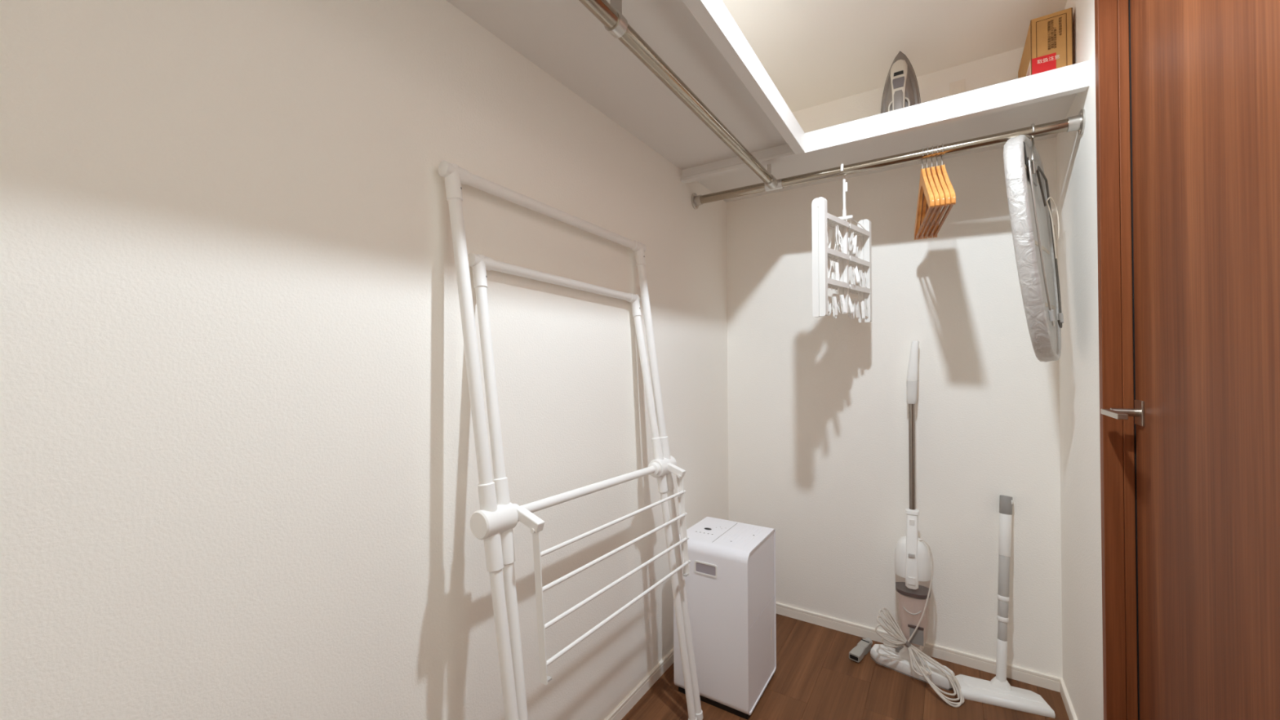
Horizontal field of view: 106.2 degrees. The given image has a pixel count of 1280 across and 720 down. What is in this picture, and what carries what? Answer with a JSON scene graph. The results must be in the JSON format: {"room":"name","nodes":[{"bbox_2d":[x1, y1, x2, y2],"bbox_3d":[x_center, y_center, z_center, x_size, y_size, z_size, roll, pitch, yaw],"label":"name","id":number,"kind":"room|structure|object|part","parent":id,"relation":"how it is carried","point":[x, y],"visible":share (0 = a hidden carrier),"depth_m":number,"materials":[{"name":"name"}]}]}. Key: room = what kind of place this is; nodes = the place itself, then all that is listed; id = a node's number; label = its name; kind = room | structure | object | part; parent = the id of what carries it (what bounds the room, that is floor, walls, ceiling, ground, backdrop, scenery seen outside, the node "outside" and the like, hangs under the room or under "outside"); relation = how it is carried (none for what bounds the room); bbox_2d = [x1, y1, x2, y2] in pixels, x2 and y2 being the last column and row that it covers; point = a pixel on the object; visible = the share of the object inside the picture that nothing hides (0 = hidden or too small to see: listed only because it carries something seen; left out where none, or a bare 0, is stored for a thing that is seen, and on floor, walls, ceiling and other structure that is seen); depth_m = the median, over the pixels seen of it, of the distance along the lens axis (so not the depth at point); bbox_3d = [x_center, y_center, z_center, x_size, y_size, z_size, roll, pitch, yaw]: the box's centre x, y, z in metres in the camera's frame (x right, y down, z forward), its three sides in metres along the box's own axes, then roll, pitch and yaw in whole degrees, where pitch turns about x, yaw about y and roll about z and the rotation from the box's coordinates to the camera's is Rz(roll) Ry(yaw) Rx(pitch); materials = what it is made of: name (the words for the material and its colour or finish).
{"room":"walk-in closet","nodes":[
{"label":"walk-in closet","id":0,"kind":"room"},
{"bbox_2d":[0,0,728,719],"bbox_3d":[-0.363,0.015,1.062,0.100,2.090,2.836,-1,-1,33],"label":"wall","id":1,"kind":"structure","parent":0,"point":[239,480],"depth_m":0.74,"materials":[{"name":"white paint"}]},
{"bbox_2d":[604,648,673,719],"bbox_3d":[-0.312,1.038,1.025,0.009,0.043,2.636,-1,-1,33],"label":"baseboard","id":2,"kind":"structure","parent":1,"relation":"attached to","point":[639,691],"depth_m":1.51,"materials":[{"name":"white wood"}]},
{"bbox_2d":[446,0,1088,202],"bbox_3d":[0.150,-0.704,0.737,1.127,0.064,2.636,-1,-1,33],"label":"closet shelf","id":3,"kind":"object","parent":1,"relation":"attached to","point":[700,41],"visible":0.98,"depth_m":1.29,"materials":[{"name":"white wood"}]},
{"bbox_2d":[578,0,783,191],"bbox_3d":[-0.142,-0.659,0.738,0.060,0.110,2.323,-1,-1,33],"label":"rail","id":4,"kind":"object","parent":3,"relation":"attached to","point":[610,15],"visible":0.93,"depth_m":1.03,"materials":[{"name":"silver metal"}]},
{"bbox_2d":[880,50,920,113],"bbox_3d":[0.858,-0.876,1.547,0.141,0.291,0.098,0,0,16],"label":"iron","id":5,"kind":"object","parent":3,"relation":"on","point":[901,89],"visible":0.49,"depth_m":1.54,"materials":[{"name":"grey"}]},
{"bbox_3d":[0.831,-0.857,1.540,0.048,0.234,0.063,-1,-1,33],"label":"iron handle","id":6,"kind":"part","parent":5,"relation":"part of","materials":[{"name":"beige"}]},
{"bbox_2d":[1017,7,1073,78],"bbox_3d":[1.210,-0.844,1.443,0.090,0.217,0.292,-1,-1,33],"label":"cardboard box","id":7,"kind":"object","parent":3,"relation":"on","point":[1048,46],"visible":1,"depth_m":1.32,"materials":[{"name":"brown cardboard"}]},
{"bbox_3d":[1.118,-0.789,1.329,0.052,0.106,0.001,-1,-1,33],"label":"red panel","id":8,"kind":"part","parent":7,"relation":"part of","materials":[{"name":"red"}]},
{"bbox_2d":[1037,54,1059,63],"bbox_3d":[1.125,-0.829,1.324,0.048,0.011,0.001,-1,-1,33],"label":"print","id":9,"kind":"object","parent":7,"relation":"attached to","point":[1042,59],"depth_m":1.32,"materials":[{"name":"beige"}]},
{"bbox_2d":[1047,21,1050,49],"bbox_3d":[1.127,-0.894,1.324,0.006,0.079,0.001,-1,-1,33],"label":"print","id":10,"kind":"object","parent":7,"relation":"on","point":[1048,22],"depth_m":1.32,"materials":[{"name":"black paint"}]},
{"bbox_2d":[1050,19,1053,48],"bbox_3d":[1.133,-0.896,1.320,0.006,0.079,0.001,-1,-1,33],"label":"print","id":11,"kind":"object","parent":7,"relation":"on","point":[1051,20],"depth_m":1.32,"materials":[{"name":"black paint"}]},
{"bbox_2d":[1058,17,1062,34],"bbox_3d":[1.147,-0.911,1.311,0.007,0.049,0.001,-1,-1,33],"label":"print","id":12,"kind":"object","parent":7,"relation":"attached to","point":[1060,18],"depth_m":1.31,"materials":[{"name":"black paint"}]},
{"bbox_2d":[691,108,1085,208],"bbox_3d":[0.678,-0.618,1.560,1.130,0.078,0.062,-1,-1,35],"label":"rail","id":13,"kind":"object","parent":1,"relation":"attached to","point":[1077,122],"visible":1,"depth_m":1.45,"materials":[{"name":"silver metal"}]},
{"bbox_2d":[811,163,871,323],"bbox_3d":[0.665,-0.387,1.566,0.347,0.511,0.060,0,-1,-43],"label":"hanger","id":14,"kind":"object","parent":13,"relation":"hanging from","point":[856,240],"visible":0.98,"depth_m":1.55,"materials":[{"name":"white plastic"}]},
{"bbox_3d":[0.614,-0.350,1.511,0.003,0.216,0.153,-1,-1,37],"label":"cord","id":15,"kind":"part","parent":14,"relation":"part of","materials":[{"name":"white plastic"}]},
{"bbox_2d":[914,147,934,239],"bbox_3d":[0.849,-0.519,1.442,0.011,0.234,0.379,-1,0,24],"label":"hanger","id":16,"kind":"object","parent":13,"relation":"hanging from","point":[924,185],"visible":0.9,"depth_m":1.43,"materials":[{"name":"brown wood"}]},
{"bbox_2d":[918,146,939,239],"bbox_3d":[0.859,-0.519,1.435,0.012,0.234,0.379,-1,0,25],"label":"hanger","id":17,"kind":"object","parent":13,"relation":"hanging from","point":[936,197],"visible":0.73,"depth_m":1.41,"materials":[{"name":"brown wood"}]},
{"bbox_2d":[923,146,945,239],"bbox_3d":[0.869,-0.519,1.428,0.011,0.234,0.379,-1,0,25],"label":"hanger","id":18,"kind":"object","parent":13,"relation":"hanging from","point":[942,199],"visible":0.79,"depth_m":1.37,"materials":[{"name":"brown wood"}]},
{"bbox_2d":[927,144,950,238],"bbox_3d":[0.880,-0.519,1.421,0.011,0.234,0.379,-1,0,25],"label":"hanger","id":19,"kind":"object","parent":13,"relation":"hanging from","point":[947,195],"visible":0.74,"depth_m":1.36,"materials":[{"name":"brown wood"}]},
{"bbox_2d":[933,143,955,237],"bbox_3d":[0.890,-0.519,1.414,0.011,0.234,0.379,-1,-1,25],"label":"hanger","id":20,"kind":"object","parent":13,"relation":"hanging from","point":[953,197],"visible":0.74,"depth_m":1.35,"materials":[{"name":"brown wood"}]},
{"bbox_2d":[1003,123,1063,362],"bbox_3d":[1.080,-0.316,1.311,0.312,0.643,0.093,0,-1,-41],"label":"ironing board","id":21,"kind":"object","parent":13,"relation":"hanging from","point":[1028,197],"visible":0.98,"depth_m":1.24,"materials":[{"name":"silver metal"}]},
{"bbox_3d":[1.043,-0.500,1.278,0.076,0.060,0.009,0,-1,-41],"label":"hinge plate","id":22,"kind":"part","parent":21,"relation":"part of","materials":[{"name":"grey metal"}]},
{"bbox_3d":[1.099,-0.470,1.314,0.068,0.091,0.006,0,-1,-34],"label":"hinge plate","id":23,"kind":"part","parent":21,"relation":"part of","materials":[{"name":"grey metal"}]},
{"bbox_3d":[1.042,-0.310,1.246,0.095,0.446,0.043,0,-1,-43],"label":"folding leg","id":24,"kind":"part","parent":21,"relation":"part of","materials":[{"name":"silver metal"}]},
{"bbox_3d":[1.143,-0.310,1.333,0.098,0.446,0.042,0,-1,-39],"label":"folding leg","id":25,"kind":"part","parent":21,"relation":"part of","materials":[{"name":"grey metal"}]},
{"bbox_3d":[1.158,-0.366,1.351,0.034,0.160,0.005,0,0,-12],"label":"draw cord","id":26,"kind":"part","parent":21,"relation":"part of","materials":[{"name":"white fabric"}]},
{"bbox_3d":[1.179,-0.404,1.370,0.086,0.118,0.006,0,-1,-33],"label":"draw cord","id":27,"kind":"part","parent":21,"relation":"part of","materials":[{"name":"white fabric"}]},
{"bbox_2d":[621,613,1069,719],"bbox_3d":[0.159,1.105,0.722,1.327,0.100,2.836,-1,-1,33],"label":"floor","id":28,"kind":"structure","parent":0,"point":[815,677],"depth_m":1.52,"materials":[{"name":"brown wood"}]},
{"bbox_2d":[438,160,702,719],"bbox_3d":[-0.104,0.342,1.171,0.216,1.436,0.744,-1,-1,33],"label":"drying rack","id":29,"kind":"object","parent":28,"relation":"on","point":[495,522],"visible":1,"depth_m":0.96,"materials":[{"name":"white metal"}]},
{"bbox_2d":[444,163,462,201],"bbox_3d":[-0.360,-0.339,0.924,0.037,0.070,0.031,-1,-1,33],"label":"socket","id":30,"kind":"object","parent":29,"relation":"attached to","point":[453,174],"depth_m":0.91,"materials":[{"name":"grey plastic"}]},
{"bbox_2d":[471,254,487,288],"bbox_3d":[-0.331,-0.180,0.990,0.038,0.072,0.029,-1,-1,33],"label":"socket","id":31,"kind":"object","parent":29,"relation":"attached to","point":[479,262],"depth_m":0.98,"materials":[{"name":"grey plastic"}]},
{"bbox_2d":[477,481,497,511],"bbox_3d":[-0.283,0.266,0.896,0.039,0.076,0.033,-1,-1,33],"label":"socket","id":32,"kind":"object","parent":29,"relation":"attached to","point":[487,491],"depth_m":0.88,"materials":[{"name":"white plastic"}]},
{"bbox_2d":[483,532,503,572],"bbox_3d":[-0.274,0.345,0.892,0.041,0.090,0.033,-1,-1,33],"label":"socket","id":33,"kind":"object","parent":29,"relation":"attached to","point":[493,541],"depth_m":0.88,"materials":[{"name":"white plastic"}]},
{"bbox_2d":[493,477,510,504],"bbox_3d":[-0.268,0.266,0.930,0.041,0.077,0.031,-1,-1,33],"label":"socket","id":34,"kind":"object","parent":29,"relation":"attached to","point":[501,486],"depth_m":0.92,"materials":[{"name":"white plastic"}]},
{"bbox_2d":[500,528,515,564],"bbox_3d":[-0.258,0.345,0.923,0.039,0.090,0.029,-1,-1,33],"label":"socket","id":35,"kind":"object","parent":29,"relation":"attached to","point":[507,544],"depth_m":0.91,"materials":[{"name":"white plastic"}]},
{"bbox_3d":[-0.212,0.306,0.921,0.064,0.036,0.019,-1,-1,33],"label":"swing arm","id":36,"kind":"part","parent":29,"relation":"part of","materials":[{"name":"white plastic"}]},
{"bbox_3d":[-0.030,0.377,1.159,0.008,0.022,0.595,-1,-1,33],"label":"thin rod","id":37,"kind":"part","parent":29,"relation":"part of","materials":[{"name":"white metal"}]},
{"bbox_3d":[-0.026,0.442,1.156,0.008,0.022,0.595,-1,-1,33],"label":"thin rod","id":38,"kind":"part","parent":29,"relation":"part of","materials":[{"name":"white metal"}]},
{"bbox_3d":[-0.021,0.511,1.152,0.008,0.022,0.595,-1,-1,33],"label":"thin rod","id":39,"kind":"part","parent":29,"relation":"part of","materials":[{"name":"white metal"}]},
{"bbox_3d":[-0.017,0.578,1.149,0.008,0.022,0.595,-1,-1,33],"label":"thin rod","id":40,"kind":"part","parent":29,"relation":"part of","materials":[{"name":"white metal"}]},
{"bbox_2d":[630,293,641,317],"bbox_3d":[-0.014,-0.166,1.480,0.038,0.072,0.028,-1,-1,33],"label":"socket","id":41,"kind":"object","parent":29,"relation":"attached to","point":[635,303],"depth_m":1.47,"materials":[{"name":"grey plastic"}]},
{"bbox_2d":[634,242,645,266],"bbox_3d":[-0.001,-0.324,1.480,0.037,0.070,0.031,-1,-1,33],"label":"socket","id":42,"kind":"object","parent":29,"relation":"attached to","point":[639,251],"depth_m":1.47,"materials":[{"name":"grey plastic"}]},
{"bbox_2d":[651,437,663,459],"bbox_3d":[0.053,0.268,1.430,0.041,0.077,0.030,-1,-1,33],"label":"socket","id":43,"kind":"object","parent":29,"relation":"attached to","point":[657,442],"depth_m":1.42,"materials":[{"name":"white plastic"}]},
{"bbox_2d":[656,474,667,493],"bbox_3d":[0.063,0.347,1.424,0.039,0.090,0.031,-1,-1,33],"label":"socket","id":44,"kind":"object","parent":29,"relation":"attached to","point":[662,479],"depth_m":1.41,"materials":[{"name":"white plastic"}]},
{"bbox_2d":[660,436,671,459],"bbox_3d":[0.074,0.268,1.453,0.039,0.076,0.033,-1,-1,33],"label":"socket","id":45,"kind":"object","parent":29,"relation":"attached to","point":[664,445],"depth_m":1.44,"materials":[{"name":"white plastic"}]},
{"bbox_2d":[666,471,674,490],"bbox_3d":[0.083,0.347,1.449,0.041,0.090,0.033,-1,-1,33],"label":"socket","id":46,"kind":"object","parent":29,"relation":"attached to","point":[669,478],"depth_m":1.43,"materials":[{"name":"white plastic"}]},
{"bbox_3d":[0.102,0.322,1.411,0.064,0.036,0.019,-1,-1,33],"label":"swing arm","id":47,"kind":"part","parent":29,"relation":"part of","materials":[{"name":"white plastic"}]},
{"bbox_2d":[673,516,776,719],"bbox_3d":[0.284,0.816,1.586,0.248,0.490,0.272,-1,-1,33],"label":"dehumidifier","id":48,"kind":"object","parent":28,"relation":"on","point":[731,583],"visible":0.98,"depth_m":1.48,"materials":[{"name":"white plastic"}]},
{"bbox_3d":[0.285,0.688,1.588,0.241,0.222,0.260,-1,-1,33],"label":"panel","id":49,"kind":"part","parent":48,"relation":"part of","materials":[{"name":"white plastic"}]},
{"bbox_3d":[0.286,0.923,1.586,0.241,0.244,0.260,-1,-1,33],"label":"water tank","id":50,"kind":"part","parent":48,"relation":"part of","materials":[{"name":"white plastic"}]},
{"bbox_2d":[848,637,872,662],"bbox_3d":[0.799,1.043,1.732,0.136,0.032,0.036,0,-1,-44],"label":"vacuum nozzle","id":51,"kind":"object","parent":28,"relation":"on","point":[863,647],"visible":0.99,"depth_m":1.72,"materials":[{"name":"grey plastic"}]},
{"bbox_2d":[870,340,964,707],"bbox_3d":[0.924,0.495,1.627,0.275,1.127,0.246,-1,-1,33],"label":"stick vacuum","id":52,"kind":"object","parent":28,"relation":"on","point":[913,568],"visible":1,"depth_m":1.62,"materials":[{"name":"white plastic"}]},
{"bbox_2d":[908,553,915,558],"bbox_3d":[0.916,0.660,1.621,0.020,0.012,0.006,-1,-1,33],"label":"switch","id":53,"kind":"object","parent":52,"relation":"attached to","point":[910,555],"depth_m":1.62,"materials":[{"name":"grey plastic"}]},
{"bbox_2d":[895,573,930,650],"bbox_3d":[0.938,0.857,1.651,0.107,0.233,0.097,-1,-1,33],"label":"container","id":54,"kind":"object","parent":52,"relation":"on","point":[913,593],"depth_m":1.61,"materials":[{"name":"white"}]},
{"bbox_3d":[0.938,0.781,1.606,0.076,0.342,0.057,0,-1,-30],"label":"power cord","id":55,"kind":"part","parent":52,"relation":"part of","materials":[{"name":"beige plastic"}]},
{"bbox_2d":[955,494,1055,718],"bbox_3d":[1.136,0.752,1.543,0.248,0.609,0.176,0,0,22],"label":"mop","id":56,"kind":"object","parent":28,"relation":"on","point":[997,691],"visible":1,"depth_m":1.52,"materials":[{"name":"white plastic"}]},
{"bbox_2d":[995,638,1007,682],"bbox_3d":[1.150,0.960,1.528,0.049,0.136,0.027,0,-1,-42],"label":"socket","id":57,"kind":"object","parent":56,"relation":"attached to","point":[1002,643],"depth_m":1.52,"materials":[{"name":"white plastic"}]},
{"bbox_2d":[721,0,1066,112],"bbox_3d":[0.148,-1.085,0.740,1.327,0.100,2.836,-1,-1,33],"label":"ceiling","id":58,"kind":"structure","parent":0,"point":[814,52],"depth_m":1.53,"materials":[{"name":"white paint"}]},
{"bbox_2d":[726,46,1062,678],"bbox_3d":[0.934,0.015,1.855,1.227,2.090,0.100,-1,-1,33],"label":"wall","id":59,"kind":"structure","parent":0,"point":[818,407],"depth_m":1.77,"materials":[{"name":"white paint"}]},
{"bbox_2d":[775,602,1060,692],"bbox_3d":[0.868,1.038,1.829,1.111,0.043,0.009,-1,-1,33],"label":"baseboard","id":60,"kind":"structure","parent":59,"relation":"attached to","point":[1013,672],"depth_m":1.70,"materials":[{"name":"white wood"}]},
{"bbox_2d":[949,79,964,96],"bbox_3d":[1.112,-0.938,1.683,0.045,0.080,0.006,-1,-1,33],"label":"wall plate","id":61,"kind":"object","parent":59,"relation":"attached to","point":[956,87],"visible":0.57,"depth_m":1.68,"materials":[{"name":"white plastic"}]},
{"bbox_2d":[1056,0,1103,719],"bbox_3d":[0.670,0.005,0.400,0.100,2.090,2.636,-1,-1,33],"label":"wall","id":62,"kind":"structure","parent":0,"point":[1076,153],"depth_m":1.28,"materials":[{"name":"white paint"}]},
{"bbox_2d":[1059,677,1077,719],"bbox_3d":[1.199,1.032,1.309,0.009,0.043,0.526,-1,-1,33],"label":"baseboard","id":63,"kind":"structure","parent":62,"relation":"attached to","point":[1071,713],"depth_m":1.44,"materials":[{"name":"white wood"}]},
{"bbox_2d":[1094,0,1279,719],"bbox_3d":[0.869,0.037,0.726,0.117,2.028,0.819,-1,-1,33],"label":"door","id":64,"kind":"structure","parent":62,"relation":"in","point":[1188,91],"depth_m":0.81,"materials":[{"name":"brown wood"}]},
{"bbox_3d":[0.841,0.037,0.744,0.032,2.028,0.819,-1,-1,33],"label":"frame","id":65,"kind":"part","parent":64,"relation":"part of","materials":[{"name":"brown wood"}]},
{"bbox_3d":[0.986,0.112,0.999,0.016,0.011,0.123,-1,-1,33],"label":"handle lever","id":66,"kind":"part","parent":64,"relation":"part of","materials":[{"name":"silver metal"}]},
{"bbox_3d":[1.055,0.112,1.015,0.004,0.052,0.048,-1,-1,33],"label":"handle","id":67,"kind":"part","parent":64,"relation":"part of","materials":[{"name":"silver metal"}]}
]}

